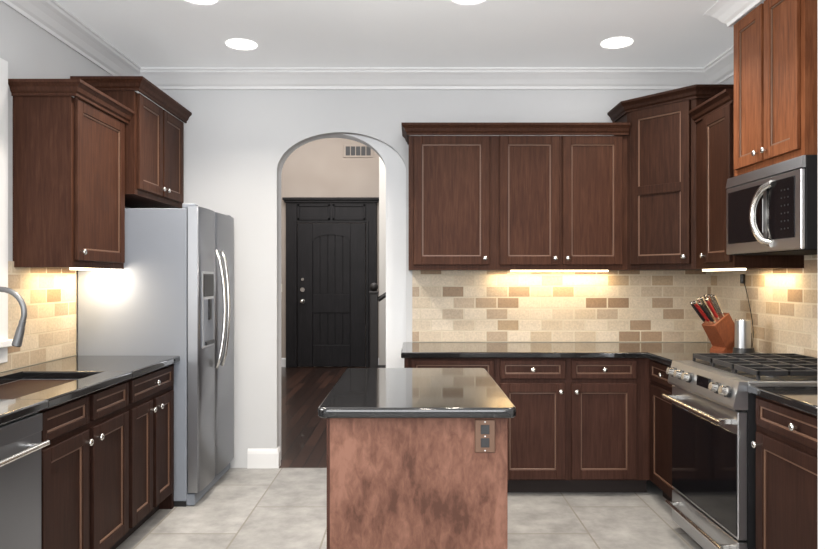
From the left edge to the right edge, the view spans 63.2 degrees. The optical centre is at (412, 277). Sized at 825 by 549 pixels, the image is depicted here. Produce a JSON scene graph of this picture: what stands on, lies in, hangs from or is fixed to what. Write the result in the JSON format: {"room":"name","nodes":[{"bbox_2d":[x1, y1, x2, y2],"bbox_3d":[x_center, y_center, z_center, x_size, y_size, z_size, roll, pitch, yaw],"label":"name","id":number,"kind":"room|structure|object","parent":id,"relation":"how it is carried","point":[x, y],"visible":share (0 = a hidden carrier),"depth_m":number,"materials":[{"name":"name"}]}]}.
{"room":"kitchen","nodes":[
{"label":"kitchen","id":0,"kind":"room"},
{"bbox_2d":[0,1,128,370],"bbox_3d":[-2.115,-0.110,0.870,0.150,2.980,8.440,0,0,0],"label":"wall","id":1,"kind":"structure","parent":0,"point":[30,52],"depth_m":3.55,"materials":[{"name":"paint"}]},
{"bbox_2d":[0,58,12,363],"bbox_3d":[-2.015,-0.330,2.680,0.050,1.500,1.360,0,0,0],"label":"window","id":2,"kind":"structure","parent":1,"relation":"in","point":[5,342],"depth_m":3.31,"materials":[{"name":"white"}]},
{"bbox_2d":[0,261,75,371],"bbox_3d":[-2.035,0.190,3.020,0.010,0.549,2.040,0,0,0],"label":"tiled wall","id":3,"kind":"structure","parent":1,"relation":"attached to","point":[49,294],"depth_m":3.67,"materials":[{"name":"tile"}]},
{"bbox_2d":[8,76,131,270],"bbox_3d":[-1.879,-0.528,3.720,0.317,0.944,0.620,0,0,0],"label":"upper cabinet","id":4,"kind":"object","parent":1,"relation":"attached to","point":[94,157],"depth_m":3.41,"materials":[{"name":"brown wood"}]},
{"bbox_2d":[76,76,187,207],"bbox_3d":[-1.846,-0.852,4.449,0.382,0.695,0.837,0,0,0],"label":"upper cabinet","id":5,"kind":"object","parent":1,"relation":"attached to","point":[155,136],"depth_m":4.26,"materials":[{"name":"brown wood"}]},
{"bbox_2d":[279,367,369,467],"bbox_3d":[-0.350,1.430,7.710,5.400,0.100,5.680,0,0,0],"label":"floor","id":6,"kind":"structure","parent":0,"point":[305,391],"depth_m":6.72,"materials":[{"name":"brown wood"}]},
{"bbox_2d":[369,283,385,367],"bbox_3d":[0.755,0.073,8.790,2.630,2.613,0.520,0,0,0],"label":"stair rail","id":7,"kind":"object","parent":6,"relation":"on","point":[374,297],"visible":0.08,"depth_m":8.55,"materials":[{"name":"black metal"}]},
{"bbox_2d":[281,138,385,366],"bbox_3d":[-0.350,-0.620,5.115,5.100,4.000,0.050,0,0,0],"label":"wall","id":8,"kind":"structure","parent":0,"point":[324,167],"depth_m":5.07,"materials":[{"name":"beige paint"}]},
{"bbox_2d":[281,358,378,366],"bbox_3d":[-1.680,1.310,10.392,2.440,0.140,0.016,0,0,0],"label":"baseboard","id":9,"kind":"structure","parent":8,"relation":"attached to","point":[283,362],"depth_m":10.38,"materials":[{"name":"white"}]},
{"bbox_2d":[282,197,378,366],"bbox_3d":[-1.262,0.070,10.328,1.495,2.620,0.138,0,0,0],"label":"front door","id":10,"kind":"structure","parent":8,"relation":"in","point":[331,260],"depth_m":10.35,"materials":[{"name":"black wood"}]},
{"bbox_2d":[343,145,372,156],"bbox_3d":[-0.850,-1.970,10.392,0.460,0.200,0.010,0,0,0],"label":"air vent","id":11,"kind":"object","parent":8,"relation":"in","point":[357,151],"visible":0.88,"depth_m":10.39,"materials":[{"name":"white plastic"}]},
{"bbox_2d":[135,90,668,467],"bbox_3d":[0.075,-0.110,4.980,4.170,2.980,0.220,0,0,0],"label":"wall","id":12,"kind":"structure","parent":0,"point":[240,146],"depth_m":4.87,"materials":[{"name":"paint"}]},
{"bbox_2d":[247,446,280,467],"bbox_3d":[-0.625,1.310,4.972,1.150,0.140,0.236,0,0,0],"label":"baseboard","id":13,"kind":"structure","parent":12,"relation":"attached to","point":[263,458],"depth_m":4.85,"materials":[{"name":"white wood"}]},
{"bbox_2d":[405,122,496,269],"bbox_3d":[0.262,-0.550,4.708,0.584,0.989,0.317,0,0,0],"label":"upper cabinet","id":14,"kind":"object","parent":12,"relation":"attached to","point":[453,179],"depth_m":4.56,"materials":[{"name":"brown wood"}]},
{"bbox_2d":[497,122,572,271],"bbox_3d":[0.816,-0.550,4.708,0.523,0.989,0.317,0,0,0],"label":"upper cabinet","id":15,"kind":"object","parent":12,"relation":"attached to","point":[535,173],"depth_m":4.56,"materials":[{"name":"brown wood"}]},
{"bbox_2d":[412,270,707,341],"bbox_3d":[1.063,0.190,4.865,2.135,0.549,0.010,0,0,0],"label":"tiled wall","id":16,"kind":"structure","parent":12,"relation":"attached to","point":[509,306],"depth_m":4.86,"materials":[{"name":"tile"}]},
{"bbox_2d":[573,120,624,271],"bbox_3d":[1.199,-0.550,4.708,0.523,0.989,0.317,0,0,0],"label":"upper cabinet","id":17,"kind":"object","parent":12,"relation":"attached to","point":[598,161],"depth_m":4.56,"materials":[{"name":"brown wood"}]},
{"bbox_2d":[625,84,700,269],"bbox_3d":[1.617,-0.628,4.385,0.314,1.145,0.370,0,0,0],"label":"upper cabinet","id":18,"kind":"object","parent":12,"relation":"attached to","point":[643,187],"depth_m":4.37,"materials":[{"name":"brown wood"}]},
{"bbox_2d":[116,468,702,548],"bbox_3d":[0.065,1.430,0.760,4.510,0.100,8.220,0,0,0],"label":"floor","id":19,"kind":"structure","parent":0,"point":[258,508],"depth_m":3.83,"materials":[{"name":"grey tile"}]},
{"bbox_2d":[0,403,59,548],"bbox_3d":[-1.723,0.943,2.245,0.627,0.874,0.776,0,0,0],"label":"base cabinet","id":20,"kind":"object","parent":19,"relation":"on","point":[30,443],"depth_m":2.47,"materials":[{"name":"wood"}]},
{"bbox_2d":[0,411,50,548],"bbox_3d":[-1.696,0.944,2.245,0.683,0.872,0.610,0,0,0],"label":"dishwasher","id":21,"kind":"object","parent":20,"relation":"in","point":[21,445],"depth_m":2.41,"materials":[{"name":"silver metal"}]},
{"bbox_2d":[60,375,135,548],"bbox_3d":[-1.723,0.943,2.965,0.627,0.874,0.810,0,0,0],"label":"base cabinet","id":22,"kind":"object","parent":19,"relation":"on","point":[86,452],"depth_m":3.03,"materials":[{"name":"brown wood"}]},
{"bbox_2d":[0,356,179,422],"bbox_3d":[-1.718,0.485,2.616,0.637,0.038,2.832,0,0,0],"label":"countertop","id":23,"kind":"structure","parent":22,"relation":"on","point":[98,371],"depth_m":3.34,"materials":[{"name":"black stone"}]},
{"bbox_2d":[0,287,26,346],"bbox_3d":[-1.883,0.252,3.017,0.252,0.428,0.118,0,0,0],"label":"faucet","id":24,"kind":"object","parent":23,"relation":"on","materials":[{"name":"silver metal"}]},
{"bbox_2d":[0,375,83,398],"bbox_3d":[-1.747,0.588,2.960,0.429,0.192,0.784,0,0,0],"label":"sink","id":25,"kind":"object","parent":23,"relation":"in","point":[9,388],"depth_m":3.21,"materials":[{"name":"metal"}]},
{"bbox_2d":[78,204,233,506],"bbox_3d":[-1.615,0.465,4.447,0.811,1.830,0.823,0,0,0],"label":"refrigerator","id":26,"kind":"object","parent":19,"relation":"on","point":[168,290],"visible":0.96,"depth_m":4.04,"materials":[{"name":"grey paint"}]},
{"bbox_2d":[136,359,179,529],"bbox_3d":[-1.723,0.943,3.701,0.627,0.874,0.662,0,0,0],"label":"base cabinet","id":27,"kind":"object","parent":19,"relation":"on","point":[154,389],"depth_m":3.71,"materials":[{"name":"brown wood"}]},
{"bbox_2d":[318,368,515,548],"bbox_3d":[0.015,0.923,2.940,0.720,0.914,1.080,0,0,0],"label":"kitchen island","id":28,"kind":"object","parent":19,"relation":"on","point":[417,458],"visible":1,"depth_m":2.44,"materials":[{"name":"brown wood"}]},
{"bbox_2d":[318,368,515,418],"bbox_3d":[0.015,0.485,2.940,0.720,0.038,1.080,0,0,0],"label":"island countertop","id":29,"kind":"structure","parent":28,"relation":"on","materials":[{"name":"black stone"}]},
{"bbox_2d":[486,370,500,387],"bbox_3d":[0.238,0.943,4.543,0.585,0.874,0.647,0,0,0],"label":"base cabinet","id":30,"kind":"object","parent":19,"relation":"on","point":[495,374],"depth_m":4.24,"materials":[{"name":"brown wood"}]},
{"bbox_2d":[501,370,648,491],"bbox_3d":[1.018,0.943,4.543,0.975,0.874,0.647,0,0,0],"label":"base cabinet","id":31,"kind":"object","parent":19,"relation":"on","point":[593,417],"depth_m":4.23,"materials":[{"name":"brown wood"}]},
{"bbox_2d":[401,342,757,369],"bbox_3d":[1.046,0.485,4.285,2.242,0.038,1.164,0,0,0],"label":"countertop","id":32,"kind":"structure","parent":31,"relation":"on","point":[486,355],"depth_m":4.23,"materials":[{"name":"black stone"}]},
{"bbox_2d":[690,294,733,352],"bbox_3d":[1.871,0.283,4.139,0.349,0.364,0.110,0,0,-20],"label":"knife block","id":33,"kind":"object","parent":32,"relation":"on","point":[718,325],"visible":0.98,"depth_m":4.10,"materials":[{"name":"brown wood"}]},
{"bbox_2d":[732,319,754,352],"bbox_3d":[1.950,0.354,3.950,0.128,0.222,0.128,0,0,0],"label":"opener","id":34,"kind":"object","parent":32,"relation":"on","point":[742,337],"visible":0.85,"depth_m":3.91,"materials":[{"name":"silver plastic"}]},
{"bbox_2d":[740,274,753,346],"bbox_3d":[2.084,0.211,4.181,0.142,0.472,0.386,0,0,0],"label":"power cord","id":35,"kind":"object","parent":34,"relation":"attached to","point":[742,278],"visible":0.85,"depth_m":4.30,"materials":[{"name":"black rubber"}]},
{"bbox_2d":[649,370,673,500],"bbox_3d":[1.826,0.943,3.972,0.682,0.874,0.535,0,0,0],"label":"base cabinet","id":36,"kind":"object","parent":19,"relation":"on","point":[660,409],"depth_m":4.05,"materials":[{"name":"brown wood"}]},
{"bbox_2d":[662,353,817,548],"bbox_3d":[1.755,0.896,3.320,0.790,0.968,0.760,0,0,0],"label":"gas range","id":37,"kind":"object","parent":19,"relation":"on","point":[712,504],"visible":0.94,"depth_m":3.18,"materials":[{"name":"silver metal"}]},
{"bbox_2d":[751,398,817,548],"bbox_3d":[1.826,0.943,2.591,0.682,0.874,0.691,0,0,0],"label":"base cabinet","id":38,"kind":"object","parent":19,"relation":"on","point":[786,444],"depth_m":2.68,"materials":[{"name":"brown wood"}]},
{"bbox_2d":[747,385,817,417],"bbox_3d":[1.816,0.485,2.591,0.702,0.038,0.692,0,0,0],"label":"countertop","id":39,"kind":"structure","parent":38,"relation":"on","point":[804,398],"depth_m":2.70,"materials":[{"name":"black stone"}]},
{"bbox_2d":[55,0,764,66],"bbox_3d":[0.065,-1.550,0.870,4.510,0.100,8.440,0,0,0],"label":"ceiling","id":40,"kind":"structure","parent":0,"point":[411,33],"depth_m":4.09,"materials":[{"name":"paint"}]},
{"bbox_2d":[185,0,217,4],"bbox_3d":[-1.140,-1.496,3.570,0.196,0.006,0.196,0,0,0],"label":"recessed light","id":41,"kind":"object","parent":40,"relation":"in","point":[202,2],"visible":1,"depth_m":3.62,"materials":[{"name":"white"}]},
{"bbox_2d":[226,39,256,49],"bbox_3d":[-1.100,-1.496,4.300,0.196,0.006,0.196,0,0,0],"label":"recessed light","id":42,"kind":"object","parent":40,"relation":"in","point":[240,44],"visible":0.98,"depth_m":4.29,"materials":[{"name":"white"}]},
{"bbox_2d":[0,0,733,89],"bbox_3d":[0.065,-1.435,0.835,4.210,0.130,8.070,0,0,0],"label":"crown molding","id":43,"kind":"structure","parent":40,"relation":"attached to","point":[57,20],"depth_m":4.79,"materials":[{"name":"white paint"}]},
{"bbox_2d":[452,0,484,4],"bbox_3d":[0.300,-1.496,3.570,0.196,0.006,0.196,0,0,0],"label":"recessed light","id":44,"kind":"object","parent":40,"relation":"in","point":[468,2],"visible":1,"depth_m":3.62,"materials":[{"name":"white"}]},
{"bbox_2d":[601,37,632,48],"bbox_3d":[1.300,-1.496,4.270,0.196,0.006,0.196,0,0,0],"label":"recessed light","id":45,"kind":"object","parent":40,"relation":"in","point":[619,42],"visible":0.98,"depth_m":4.25,"materials":[{"name":"white"}]},
{"bbox_2d":[721,76,759,352],"bbox_3d":[2.245,-0.110,0.870,0.150,2.980,8.440,0,0,0],"label":"wall","id":46,"kind":"structure","parent":0,"point":[731,80],"depth_m":4.58,"materials":[{"name":"paint"}]},
{"bbox_2d":[725,13,748,177],"bbox_3d":[1.961,-0.973,3.498,0.412,0.835,0.403,0,0,0],"label":"upper cabinet","id":47,"kind":"object","parent":46,"relation":"attached to","point":[738,91],"depth_m":3.60,"materials":[{"name":"brown wood"}]},
{"bbox_2d":[693,88,803,270],"bbox_3d":[1.961,-0.550,3.950,0.412,0.989,0.500,0,0,0],"label":"upper cabinet","id":48,"kind":"object","parent":46,"relation":"attached to","point":[710,117],"depth_m":3.93,"materials":[{"name":"brown wood"}]},
{"bbox_2d":[708,255,817,357],"bbox_3d":[2.165,0.144,3.555,0.010,0.639,2.630,0,0,0],"label":"tiled wall","id":49,"kind":"structure","parent":46,"relation":"attached to","point":[783,302],"depth_m":3.98,"materials":[{"name":"tile"}]},
{"bbox_2d":[749,0,817,171],"bbox_3d":[1.961,-0.973,3.236,0.412,0.835,0.402,0,0,0],"label":"upper cabinet","id":50,"kind":"object","parent":46,"relation":"attached to","point":[783,34],"depth_m":3.20,"materials":[{"name":"brown wood"}]},
{"bbox_2d":[703,0,762,26],"bbox_3d":[1.855,-1.444,3.368,0.410,0.107,0.879,0,0,0],"label":"crown molding","id":51,"kind":"structure","parent":50,"relation":"attached to","point":[730,13],"depth_m":3.62,"materials":[{"name":"white"}]},
{"bbox_2d":[726,155,817,254],"bbox_3d":[1.916,-0.337,3.334,0.482,0.423,0.721,0,0,0],"label":"microwave","id":52,"kind":"object","parent":50,"relation":"attached to","point":[772,209],"visible":1,"depth_m":3.20,"materials":[{"name":"silver metal"}]},
{"bbox_2d":[818,0,824,548],"bbox_3d":[1.756,-0.060,2.094,0.808,2.880,0.288,0,0,0],"label":"wall","id":53,"kind":"structure","parent":0,"point":[821,3],"depth_m":2.22,"materials":[{"name":"paint"}]}
]}

